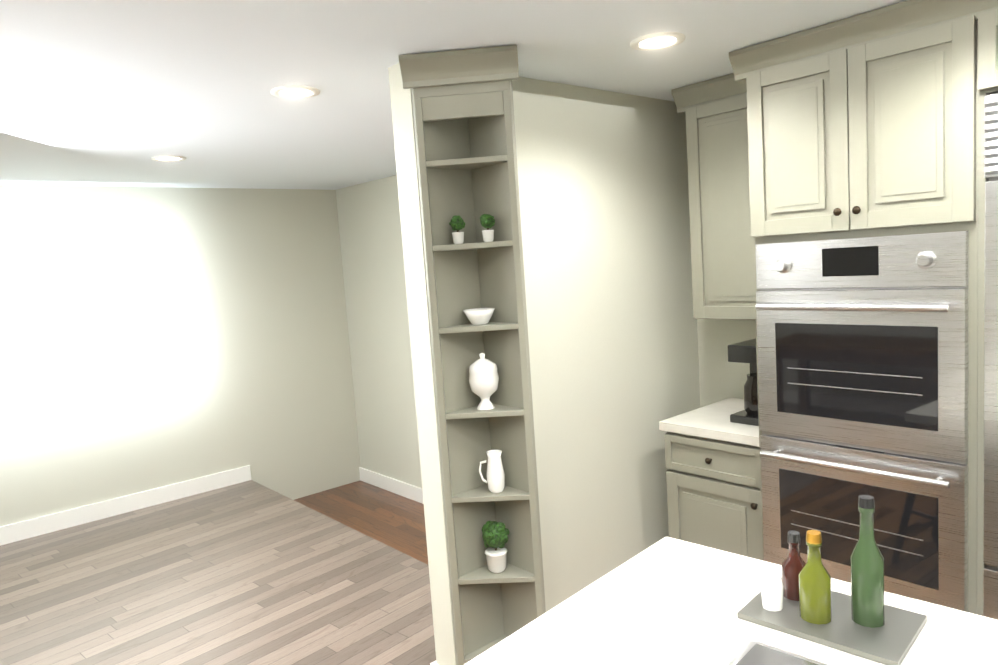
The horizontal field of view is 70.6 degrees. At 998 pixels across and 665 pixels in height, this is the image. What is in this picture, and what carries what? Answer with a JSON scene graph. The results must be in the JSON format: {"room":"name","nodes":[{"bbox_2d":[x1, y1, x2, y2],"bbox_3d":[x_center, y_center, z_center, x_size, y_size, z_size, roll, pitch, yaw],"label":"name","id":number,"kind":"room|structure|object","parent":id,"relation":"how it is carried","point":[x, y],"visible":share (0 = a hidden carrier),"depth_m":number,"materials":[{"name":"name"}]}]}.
{"room":"kitchen","nodes":[
{"label":"kitchen","id":0,"kind":"room"},
{"bbox_2d":[0,185,360,526],"bbox_3d":[-3.404,0.385,4.909,5.240,2.770,0.150,-9,8,-41],"label":"wall","id":1,"kind":"structure","parent":0,"point":[153,337],"depth_m":5.51,"materials":[{"name":"paint"}]},
{"bbox_2d":[0,480,435,664],"bbox_3d":[-2.477,1.717,3.284,4.190,0.320,3.603,-9,8,-41],"label":"floor","id":2,"kind":"structure","parent":0,"point":[250,572],"depth_m":3.90,"materials":[{"name":"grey wood"}]},
{"bbox_2d":[294,480,427,564],"bbox_3d":[-0.507,1.548,5.010,1.049,0.050,3.599,-9,8,-41],"label":"floor","id":3,"kind":"structure","parent":0,"point":[392,520],"depth_m":5.77,"materials":[{"name":"brown wood"}]},
{"bbox_2d":[0,0,906,189],"bbox_3d":[-1.092,-0.905,2.021,5.540,0.080,7.450,-9,8,-41],"label":"ceiling","id":4,"kind":"structure","parent":0,"point":[112,93],"depth_m":2.54,"materials":[{"name":"paint"}]},
{"bbox_2d":[151,155,185,161],"bbox_3d":[-1.948,-1.025,4.161,0.190,0.008,0.190,-9,8,-41],"label":"recessed light","id":5,"kind":"object","parent":4,"relation":"in","point":[168,158],"visible":0.96,"depth_m":4.15,"materials":[{"name":"white plastic"}]},
{"bbox_2d":[271,85,319,98],"bbox_3d":[-0.816,-0.963,2.827,0.190,0.008,0.190,-9,8,-41],"label":"recessed light","id":6,"kind":"object","parent":4,"relation":"in","point":[295,91],"visible":0.98,"depth_m":2.82,"materials":[{"name":"white plastic"}]},
{"bbox_2d":[630,32,684,50],"bbox_3d":[0.555,-1.018,2.471,0.190,0.008,0.190,-9,8,-41],"label":"recessed light","id":7,"kind":"object","parent":4,"relation":"in","point":[655,41],"visible":1,"depth_m":2.46,"materials":[{"name":"white plastic"}]},
{"bbox_2d":[388,63,699,664],"bbox_3d":[0.377,0.302,3.246,1.730,2.770,0.130,-9,8,-41],"label":"wall","id":8,"kind":"structure","parent":0,"point":[606,244],"depth_m":3.17,"materials":[{"name":"paint"}]},
{"bbox_2d":[336,175,755,487],"bbox_3d":[1.021,0.187,3.927,0.150,2.770,7.450,-9,8,-41],"label":"wall","id":9,"kind":"structure","parent":0,"point":[369,221],"depth_m":6.06,"materials":[{"name":"paint"}]},
{"bbox_2d":[679,88,742,319],"bbox_3d":[1.172,-0.566,3.219,0.345,0.990,0.480,-9,8,-41],"label":"upper cabinet","id":10,"kind":"object","parent":9,"relation":"attached to","point":[712,122],"depth_m":3.18,"materials":[{"name":"paint"}]},
{"bbox_2d":[987,0,997,95],"bbox_3d":[1.994,-0.867,1.977,0.663,0.245,0.940,-9,8,-41],"label":"upper cabinet","id":11,"kind":"object","parent":9,"relation":"attached to","point":[992,5],"depth_m":2.09,"materials":[{"name":"paint"}]},
{"bbox_3d":[0.316,1.649,0.873,5.240,0.060,3.696,-9,8,-41],"label":"floor","id":12,"kind":"structure","parent":0,"visible":0},
{"bbox_2d":[399,45,545,664],"bbox_3d":[-0.059,0.238,2.568,0.326,2.437,0.326,-9,8,-41],"label":"corner shelf unit","id":13,"kind":"object","parent":12,"relation":"on","point":[464,124],"visible":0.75,"depth_m":2.63,"materials":[{"name":"paint"}]},
{"bbox_2d":[449,215,464,243],"bbox_3d":[-0.152,-0.376,2.575,0.058,0.105,0.058,-9,8,-41],"label":"topiary","id":14,"kind":"object","parent":13,"relation":"on","point":[457,223],"visible":0.98,"depth_m":2.56,"materials":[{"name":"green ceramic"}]},
{"bbox_2d":[463,308,494,324],"bbox_3d":[-0.073,-0.059,2.629,0.120,0.055,0.120,-9,8,-41],"label":"bowl","id":15,"kind":"object","parent":13,"relation":"on","point":[478,316],"visible":1,"depth_m":2.59,"materials":[{"name":"white ceramic"}]},
{"bbox_2d":[469,353,498,409],"bbox_3d":[-0.057,0.180,2.654,0.116,0.212,0.116,-9,8,-41],"label":"vase","id":16,"kind":"object","parent":13,"relation":"on","point":[483,378],"visible":0.98,"depth_m":2.62,"materials":[{"name":"white ceramic"}]},
{"bbox_2d":[480,214,494,241],"bbox_3d":[-0.041,-0.381,2.568,0.059,0.102,0.059,-9,8,-41],"label":"topiary","id":17,"kind":"object","parent":13,"relation":"on","point":[487,221],"visible":1,"depth_m":2.55,"materials":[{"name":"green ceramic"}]},
{"bbox_2d":[479,450,504,492],"bbox_3d":[-0.022,0.528,2.678,0.081,0.153,0.081,-9,8,-41],"label":"pitcher","id":18,"kind":"object","parent":13,"relation":"on","point":[495,480],"visible":1,"depth_m":2.65,"materials":[{"name":"white ceramic"}]},
{"bbox_2d":[482,521,509,572],"bbox_3d":[-0.015,0.822,2.718,0.106,0.200,0.107,-9,8,-41],"label":"potted plant","id":19,"kind":"object","parent":13,"relation":"on","point":[495,536],"visible":1,"depth_m":2.69,"materials":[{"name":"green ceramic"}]},
{"bbox_2d":[659,428,750,557],"bbox_3d":[1.167,0.859,3.280,0.613,0.890,0.480,-9,8,-41],"label":"base cabinet","id":20,"kind":"object","parent":12,"relation":"on","point":[708,478],"depth_m":3.07,"materials":[{"name":"paint"}]},
{"bbox_2d":[659,397,746,439],"bbox_3d":[1.127,0.398,3.237,0.618,0.040,0.500,-9,8,-41],"label":"countertop","id":21,"kind":"structure","parent":20,"relation":"on","point":[712,419],"depth_m":3.18,"materials":[{"name":"white stone"}]},
{"bbox_2d":[728,338,758,425],"bbox_3d":[1.172,0.212,3.122,0.280,0.345,0.180,-9,8,-41],"label":"coffee maker","id":22,"kind":"object","parent":21,"relation":"on","point":[743,352],"visible":0.31,"depth_m":3.06,"materials":[{"name":"black paint"}]},
{"bbox_2d":[464,495,997,664],"bbox_3d":[0.252,1.015,1.031,1.076,1.173,1.860,2,8,44],"label":"kitchen island","id":23,"kind":"object","parent":12,"relation":"on","point":[666,600],"visible":1,"depth_m":1.51,"materials":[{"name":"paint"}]},
{"bbox_2d":[464,638,997,664],"bbox_3d":[0.426,0.680,0.981,0.872,0.043,0.590,-9,8,-41],"label":"countertop","id":24,"kind":"structure","parent":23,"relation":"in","point":[755,651],"depth_m":1.40,"materials":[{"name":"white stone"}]},
{"bbox_2d":[737,495,927,664],"bbox_3d":[0.711,0.484,1.519,0.247,0.282,0.338,-9,8,-41],"label":"tray","id":25,"kind":"object","parent":23,"relation":"on","point":[799,605],"depth_m":1.48,"materials":[{"name":"grey metal"}]},
{"bbox_2d":[739,0,986,616],"bbox_3d":[1.506,0.155,2.713,0.676,2.360,0.770,-9,8,-41],"label":"tall cabinet","id":26,"kind":"object","parent":12,"relation":"on","point":[843,189],"depth_m":2.41,"materials":[{"name":"paint"}]},
{"bbox_2d":[982,0,997,619],"bbox_3d":[2.041,0.315,2.072,0.711,2.105,0.906,-9,8,-41],"label":"refrigerator","id":27,"kind":"object","parent":12,"relation":"on","point":[989,97],"depth_m":2.19,"materials":[{"name":"silver metal"}]},
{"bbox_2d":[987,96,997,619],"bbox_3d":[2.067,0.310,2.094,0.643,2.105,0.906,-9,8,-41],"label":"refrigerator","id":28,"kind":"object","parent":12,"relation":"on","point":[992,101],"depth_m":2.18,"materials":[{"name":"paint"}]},
{"bbox_3d":[-3.073,0.664,0.450,0.150,2.440,7.300,-9,8,-41],"label":"wall","id":29,"kind":"structure","parent":0,"visible":0},
{"bbox_2d":[0,465,250,544],"bbox_3d":[-3.668,1.435,4.613,4.171,0.125,0.018,-9,8,-41],"label":"baseboard","id":30,"kind":"structure","parent":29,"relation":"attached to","point":[29,528],"depth_m":5.30,"materials":[{"name":"white wood"}]},
{"bbox_2d":[359,467,423,503],"bbox_3d":[-0.493,1.381,5.753,0.017,0.125,2.490,-9,8,-41],"label":"baseboard","id":31,"kind":"structure","parent":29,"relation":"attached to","point":[415,493],"depth_m":6.26,"materials":[{"name":"white wood"}]}
]}

